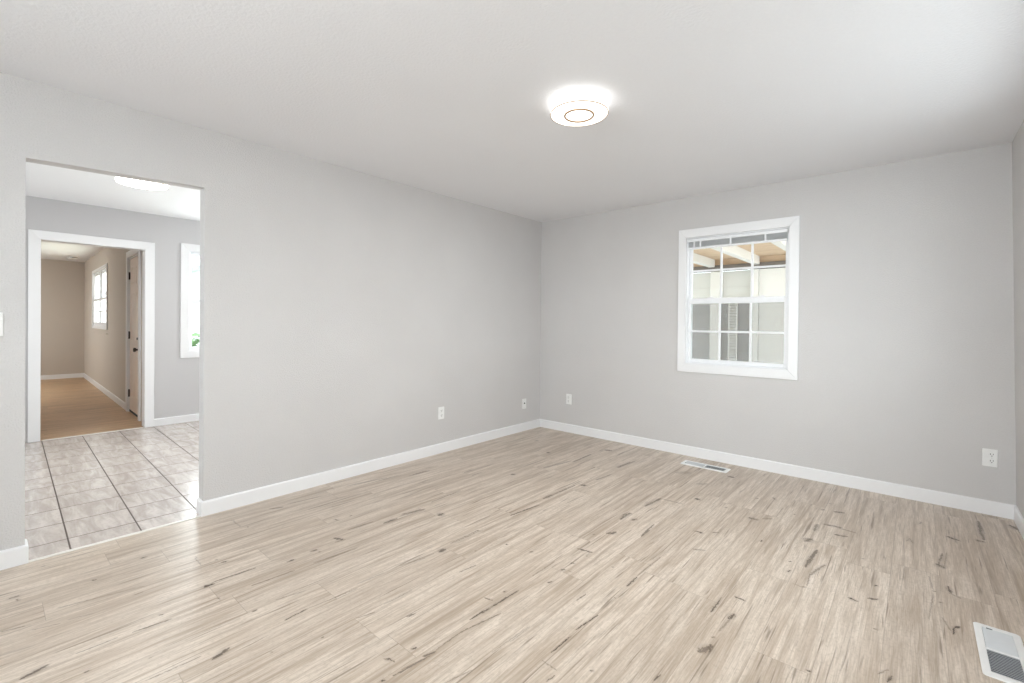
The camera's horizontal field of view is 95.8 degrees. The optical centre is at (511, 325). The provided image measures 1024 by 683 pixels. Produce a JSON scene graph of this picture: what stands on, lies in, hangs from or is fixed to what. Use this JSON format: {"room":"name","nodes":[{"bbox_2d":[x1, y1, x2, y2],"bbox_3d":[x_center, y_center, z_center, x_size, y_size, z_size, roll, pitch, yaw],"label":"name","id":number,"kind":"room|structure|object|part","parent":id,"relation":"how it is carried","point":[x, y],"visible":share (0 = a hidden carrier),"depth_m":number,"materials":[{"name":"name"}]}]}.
{"room":"empty living room","nodes":[
{"label":"empty living room","id":0,"kind":"room"},
{"bbox_2d":[41,259,84,374],"bbox_3d":[-9.978,-0.132,8.745,0.120,2.430,3.050,1,1,41],"label":"wall","id":1,"kind":"structure","parent":0,"point":[62,282],"depth_m":9.50,"materials":[{"name":"beige paint"}]},
{"bbox_2d":[25,196,199,442],"bbox_3d":[-4.257,-0.067,5.306,0.110,2.460,5.400,1,1,41],"label":"wall","id":2,"kind":"structure","parent":0,"point":[176,379],"depth_m":5.39,"materials":[{"name":"grey paint"}]},
{"bbox_2d":[28,229,154,442],"bbox_3d":[-4.513,0.102,5.011,0.140,2.120,1.011,1,1,41],"label":"doorway","id":3,"kind":"structure","parent":2,"relation":"in","point":[35,237],"depth_m":4.78,"materials":[{"name":"white paint"}]},
{"bbox_2d":[154,413,198,425],"bbox_3d":[-3.296,1.122,6.334,0.013,0.085,2.584,1,1,41],"label":"baseboard","id":4,"kind":"structure","parent":2,"relation":"attached to","point":[192,417],"depth_m":5.52,"materials":[{"name":"white paint"}]},
{"bbox_2d":[180,243,199,357],"bbox_3d":[-3.709,-0.302,5.913,0.122,1.378,0.901,1,1,41],"label":"window","id":5,"kind":"structure","parent":2,"relation":"in","point":[186,349],"depth_m":5.58,"materials":[{"name":"white paint"}]},
{"bbox_3d":[-3.722,-0.586,5.925,0.026,0.622,0.705,1,1,41],"label":"sash","id":6,"kind":"part","parent":5,"relation":"part of","materials":[{"name":"white plastic"}]},
{"bbox_3d":[-3.705,-0.015,5.909,0.026,0.614,0.705,1,1,41],"label":"sash","id":7,"kind":"part","parent":5,"relation":"part of","materials":[{"name":"clear glass"}]},
{"bbox_2d":[191,253,199,259],"bbox_3d":[-3.683,-0.852,5.891,0.028,0.076,0.673,1,1,41],"label":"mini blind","id":8,"kind":"object","parent":5,"relation":"attached to","point":[195,255],"visible":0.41,"depth_m":5.67,"materials":[{"name":"white plastic"}]},
{"bbox_2d":[84,247,141,421],"bbox_3d":[-6.622,-0.091,7.597,6.467,2.430,0.051,1,1,43],"label":"wall","id":9,"kind":"structure","parent":0,"point":[104,354],"depth_m":7.29,"materials":[{"name":"beige paint"}]},
{"bbox_2d":[41,373,124,409],"bbox_3d":[-8.064,1.069,6.999,5.090,0.090,2.903,1,1,41],"label":"baseboard","id":10,"kind":"structure","parent":9,"relation":"attached to","point":[101,388],"depth_m":8.93,"materials":[{"name":"white paint"}]},
{"bbox_2d":[91,263,107,333],"bbox_3d":[-7.233,-0.448,8.142,1.950,1.147,0.069,1,1,43],"label":"window","id":11,"kind":"structure","parent":9,"relation":"in","point":[100,293],"depth_m":8.10,"materials":[{"name":"white paint"}]},
{"bbox_3d":[-7.574,-0.257,8.454,0.830,0.470,0.018,1,1,43],"label":"sash","id":12,"kind":"part","parent":11,"relation":"part of","materials":[{"name":"white plastic"}]},
{"bbox_3d":[-7.574,-0.259,8.454,0.782,0.397,0.005,1,1,42],"label":"pane","id":13,"kind":"part","parent":11,"relation":"part of","materials":[{"name":"clear glass"}]},
{"bbox_3d":[-7.556,-0.707,8.466,0.830,0.490,0.018,1,1,43],"label":"sash","id":14,"kind":"part","parent":11,"relation":"part of","materials":[{"name":"white plastic"}]},
{"bbox_3d":[-7.556,-0.709,8.466,0.782,0.426,0.005,1,1,42],"label":"pane","id":15,"kind":"part","parent":11,"relation":"part of","materials":[{"name":"clear glass"}]},
{"bbox_3d":[-6.896,-0.246,7.832,0.830,0.470,0.018,1,1,43],"label":"sash","id":16,"kind":"part","parent":11,"relation":"part of","materials":[{"name":"white plastic"}]},
{"bbox_3d":[-6.896,-0.248,7.832,0.782,0.397,0.004,1,1,43],"label":"pane","id":17,"kind":"part","parent":11,"relation":"part of","materials":[{"name":"clear glass"}]},
{"bbox_3d":[-6.878,-0.696,7.844,0.830,0.490,0.018,1,1,43],"label":"sash","id":18,"kind":"part","parent":11,"relation":"part of","materials":[{"name":"white plastic"}]},
{"bbox_3d":[-6.878,-0.698,7.844,0.782,0.426,0.004,1,1,43],"label":"pane","id":19,"kind":"part","parent":11,"relation":"part of","materials":[{"name":"clear glass"}]},
{"bbox_2d":[125,250,140,420],"bbox_3d":[-4.849,0.085,5.941,0.950,2.135,0.113,1,1,43],"label":"door","id":20,"kind":"structure","parent":9,"relation":"in","point":[133,257],"depth_m":6.02,"materials":[{"name":"white paint"}]},
{"bbox_2d":[0,72,541,550],"bbox_3d":[-1.593,-0.018,3.389,0.092,2.440,6.020,1,1,41],"label":"wall","id":21,"kind":"structure","parent":0,"point":[341,308],"depth_m":3.38,"materials":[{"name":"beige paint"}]},
{"bbox_2d":[0,312,2,335],"bbox_3d":[-2.522,-0.007,2.246,0.014,0.116,0.072,1,1,41],"label":"light switch","id":22,"kind":"object","parent":21,"relation":"attached to","point":[1,313],"visible":1,"depth_m":2.27,"materials":[{"name":"white plastic"}]},
{"bbox_2d":[0,539,28,570],"bbox_3d":[-3.034,1.153,1.752,0.105,0.093,1.662,1,1,41],"label":"baseboard","id":23,"kind":"structure","parent":21,"relation":"attached to","point":[16,556],"depth_m":2.31,"materials":[{"name":"white paint"}]},
{"bbox_2d":[196,419,539,516],"bbox_3d":[-0.849,1.157,4.252,0.105,0.093,3.474,1,1,41],"label":"baseboard","id":24,"kind":"structure","parent":21,"relation":"attached to","point":[212,506],"depth_m":3.61,"materials":[{"name":"white paint"}]},
{"bbox_2d":[438,407,443,419],"bbox_3d":[-0.669,0.826,4.384,0.010,0.116,0.072,1,1,41],"label":"wall outlet","id":25,"kind":"object","parent":21,"relation":"attached to","point":[440,409],"visible":1,"depth_m":4.38,"materials":[{"name":"white plastic"}]},
{"bbox_2d":[522,398,525,408],"bbox_3d":[0.143,0.894,5.310,0.016,0.116,0.072,1,1,41],"label":"cable jack","id":26,"kind":"object","parent":21,"relation":"attached to","point":[523,400],"visible":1,"depth_m":5.30,"materials":[{"name":"white plastic"}]},
{"bbox_2d":[0,377,1023,682],"bbox_3d":[-3.844,1.217,5.288,13.950,0.100,6.120,1,1,41],"label":"floor","id":27,"kind":"structure","parent":0,"point":[539,554],"depth_m":2.29,"materials":[{"name":"brown wood"}]},
{"bbox_2d":[41,427,143,440],"bbox_3d":[-4.492,1.163,4.992,0.038,0.008,0.820,1,1,41],"label":"threshold","id":28,"kind":"object","parent":27,"relation":"on","point":[138,427],"visible":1,"depth_m":4.95,"materials":[{"name":"beige wood"}]},
{"bbox_2d":[29,515,200,562],"bbox_3d":[-2.212,1.201,2.637,0.026,0.008,0.754,1,1,41],"label":"threshold","id":29,"kind":"object","parent":27,"relation":"on","point":[172,523],"visible":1,"depth_m":2.59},
{"bbox_2d":[680,460,730,472],"bbox_3d":[1.687,1.225,4.045,0.392,0.009,0.136,1,1,41],"label":"floor vent","id":30,"kind":"object","parent":27,"relation":"in","point":[686,462],"visible":1,"depth_m":4.03,"materials":[{"name":"white metal"}]},
{"bbox_2d":[973,622,1023,682],"bbox_3d":[1.863,1.242,1.758,0.136,0.009,0.392,1,1,41],"label":"floor vent","id":31,"kind":"object","parent":27,"relation":"in","point":[1001,652],"visible":1,"depth_m":1.75,"materials":[{"name":"white metal"}]},
{"bbox_2d":[0,0,1023,261],"bbox_3d":[-3.807,-1.310,5.246,14.000,0.105,6.100,1,1,41],"label":"ceiling","id":32,"kind":"structure","parent":0,"point":[455,99],"depth_m":2.32,"materials":[{"name":"white paint"}]},
{"bbox_2d":[115,176,168,189],"bbox_3d":[-3.138,-1.229,3.931,0.360,0.076,0.360,1,1,41],"label":"ceiling light","id":33,"kind":"object","parent":32,"relation":"attached to","point":[134,183],"visible":0.58,"depth_m":3.92,"materials":[{"name":"white"}]},
{"bbox_2d":[550,90,608,126],"bbox_3d":[0.365,-1.175,2.514,0.314,0.076,0.314,1,1,41],"label":"ceiling light","id":34,"kind":"object","parent":32,"relation":"attached to","point":[578,108],"visible":1,"depth_m":2.45,"materials":[{"name":"white"}]},
{"bbox_2d":[694,241,785,259],"bbox_3d":[2.846,-1.015,5.494,6.200,0.020,2.970,1,1,41],"label":"ceiling","id":35,"kind":"structure","parent":0,"point":[761,249],"depth_m":6.26,"materials":[{"name":"brown wood"}]},
{"bbox_2d":[693,253,714,267],"bbox_3d":[2.135,-0.957,6.038,0.085,0.116,2.843,1,1,41],"label":"ceiling beam","id":36,"kind":"structure","parent":35,"relation":"attached to","point":[698,259],"depth_m":6.73,"materials":[{"name":"white paint"}]},
{"bbox_2d":[711,244,759,263],"bbox_3d":[2.602,-0.949,5.630,0.085,0.116,2.843,1,1,41],"label":"ceiling beam","id":37,"kind":"structure","parent":35,"relation":"attached to","point":[737,252],"depth_m":5.95,"materials":[{"name":"white paint"}]},
{"bbox_2d":[771,238,785,250],"bbox_3d":[3.069,-0.942,5.222,0.085,0.116,2.843,1,1,41],"label":"ceiling beam","id":38,"kind":"structure","parent":35,"relation":"attached to","point":[782,244],"depth_m":5.04,"materials":[{"name":"white paint"}]},
{"bbox_2d":[540,143,1015,504],"bbox_3d":[1.930,0.010,4.235,4.100,2.440,0.130,1,1,41],"label":"wall","id":39,"kind":"structure","parent":0,"point":[906,351],"depth_m":3.60,"materials":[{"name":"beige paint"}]},
{"bbox_2d":[566,394,571,404],"bbox_3d":[0.646,0.835,5.263,0.072,0.116,0.010,1,1,41],"label":"wall outlet","id":40,"kind":"object","parent":39,"relation":"attached to","point":[568,396],"visible":1,"depth_m":5.26,"materials":[{"name":"white plastic"}]},
{"bbox_2d":[677,216,799,379],"bbox_3d":[2.009,-0.232,4.155,0.994,1.344,0.144,1,1,41],"label":"window","id":41,"kind":"structure","parent":39,"relation":"in","point":[686,300],"depth_m":4.07,"materials":[{"name":"white paint"}]},
{"bbox_3d":[1.993,0.048,4.141,0.830,0.604,0.026,1,1,41],"label":"sash","id":42,"kind":"part","parent":41,"relation":"part of","materials":[{"name":"white plastic"}]},
{"bbox_2d":[688,229,787,249],"bbox_3d":[1.982,-0.762,4.114,0.822,0.098,0.028,1,1,41],"label":"mini blind","id":43,"kind":"object","parent":41,"relation":"attached to","point":[779,235],"visible":1,"depth_m":4.08,"materials":[{"name":"white plastic"}]},
{"bbox_3d":[1.982,-0.797,4.114,0.822,0.027,0.027,1,1,41],"label":"head rail","id":44,"kind":"part","parent":43,"relation":"part of","materials":[{"name":"white plastic"}]},
{"bbox_3d":[1.981,-0.721,4.114,0.814,0.017,0.026,1,1,41],"label":"rail","id":45,"kind":"part","parent":43,"relation":"part of","materials":[{"name":"white plastic"}]},
{"bbox_3d":[2.018,-0.510,4.160,0.830,0.608,0.026,1,1,41],"label":"sash","id":46,"kind":"part","parent":41,"relation":"part of","materials":[{"name":"white plastic"}]},
{"bbox_2d":[540,419,1016,519],"bbox_3d":[1.790,1.182,4.261,3.885,0.093,0.013,1,1,41],"label":"baseboard","id":47,"kind":"structure","parent":39,"relation":"attached to","point":[988,507],"depth_m":3.72,"materials":[{"name":"white paint"}]},
{"bbox_2d":[982,448,997,466],"bbox_3d":[3.163,0.874,3.063,0.072,0.116,0.010,1,1,41],"label":"wall outlet","id":48,"kind":"object","parent":39,"relation":"attached to","point":[989,456],"visible":1,"depth_m":3.06,"materials":[{"name":"white plastic"}]},
{"bbox_2d":[1012,120,1023,517],"bbox_3d":[1.377,0.029,0.754,0.180,2.440,6.100,1,1,41],"label":"wall","id":49,"kind":"structure","parent":0,"point":[1018,141],"depth_m":2.85,"materials":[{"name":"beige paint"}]},
{"bbox_2d":[1014,506,1023,539],"bbox_3d":[1.306,1.202,0.766,0.013,0.093,5.887,1,1,41],"label":"baseboard","id":50,"kind":"structure","parent":49,"relation":"attached to","point":[1018,518],"depth_m":2.84,"materials":[{"name":"white paint"}]},
{"label":"outside","id":51,"kind":"structure","parent":0,"visible":0},
{"bbox_3d":[-9.666,1.357,27.162,36.500,0.200,24.600,1,1,41],"label":"ground","id":52,"kind":"structure","parent":51,"visible":0},
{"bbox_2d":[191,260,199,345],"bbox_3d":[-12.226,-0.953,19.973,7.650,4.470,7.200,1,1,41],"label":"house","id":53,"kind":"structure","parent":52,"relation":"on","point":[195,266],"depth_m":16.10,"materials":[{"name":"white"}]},
{"bbox_2d":[192,333,199,346],"bbox_3d":[-5.982,0.786,9.861,0.883,1.304,2.560,1,1,41],"label":"hedge","id":54,"kind":"object","parent":52,"relation":"on","point":[196,341],"visible":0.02,"depth_m":9.26,"materials":[{"name":"green plant"}]},
{"bbox_3d":[2.717,1.358,5.617,10.500,0.140,2.990,1,1,41],"label":"floor","id":55,"kind":"structure","parent":0,"visible":0},
{"bbox_2d":[692,267,785,363],"bbox_3d":[3.772,0.237,6.576,6.200,2.110,0.120,1,1,41],"label":"wall","id":56,"kind":"structure","parent":55,"relation":"on","point":[766,317],"depth_m":6.85,"materials":[{"name":"white paint"}]},
{"bbox_3d":[2.669,0.462,7.518,1.065,1.605,0.023,1,1,41],"label":"panel","id":57,"kind":"part","parent":56,"relation":"part of","materials":[{"name":"grey"}]},
{"bbox_3d":[3.120,0.224,7.106,0.150,2.105,0.060,1,1,41],"label":"post","id":58,"kind":"part","parent":56,"relation":"part of","materials":[{"name":"white paint"}]},
{"bbox_2d":[728,303,737,360],"bbox_3d":[3.297,0.055,6.918,0.124,0.980,0.030,1,1,41],"label":"louvered shutter","id":59,"kind":"object","parent":56,"relation":"attached to","point":[731,309],"visible":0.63,"depth_m":6.92,"materials":[{"name":"white paint"}]},
{"bbox_3d":[3.339,0.472,6.932,0.415,1.605,0.023,1,1,41],"label":"panel","id":60,"kind":"part","parent":56,"relation":"part of","materials":[{"name":"grey"}]},
{"bbox_3d":[3.763,-0.346,6.555,6.200,0.045,0.045,1,1,41],"label":"rail","id":61,"kind":"part","parent":56,"relation":"part of","materials":[{"name":"white paint"}]},
{"bbox_2d":[693,260,785,272],"bbox_3d":[3.783,-0.871,6.568,6.200,0.085,0.120,1,1,41],"label":"beam","id":62,"kind":"structure","parent":56,"relation":"on","point":[771,262],"depth_m":6.85,"materials":[{"name":"white wood"}]},
{"bbox_2d":[693,254,785,266],"bbox_3d":[3.800,-0.958,6.586,6.200,0.090,0.070,1,1,41],"label":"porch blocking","id":63,"kind":"object","parent":62,"relation":"on","point":[773,257],"visible":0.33,"depth_m":6.84,"materials":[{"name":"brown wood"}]},
{"bbox_3d":[3.528,0.231,6.749,0.105,2.105,0.060,1,1,41],"label":"post","id":64,"kind":"part","parent":56,"relation":"part of","materials":[{"name":"white paint"}]},
{"bbox_3d":[4.836,0.249,5.620,3.340,2.100,0.040,1,1,41],"label":"panel","id":65,"kind":"part","parent":56,"relation":"part of","materials":[{"name":"white paint"}]}
]}

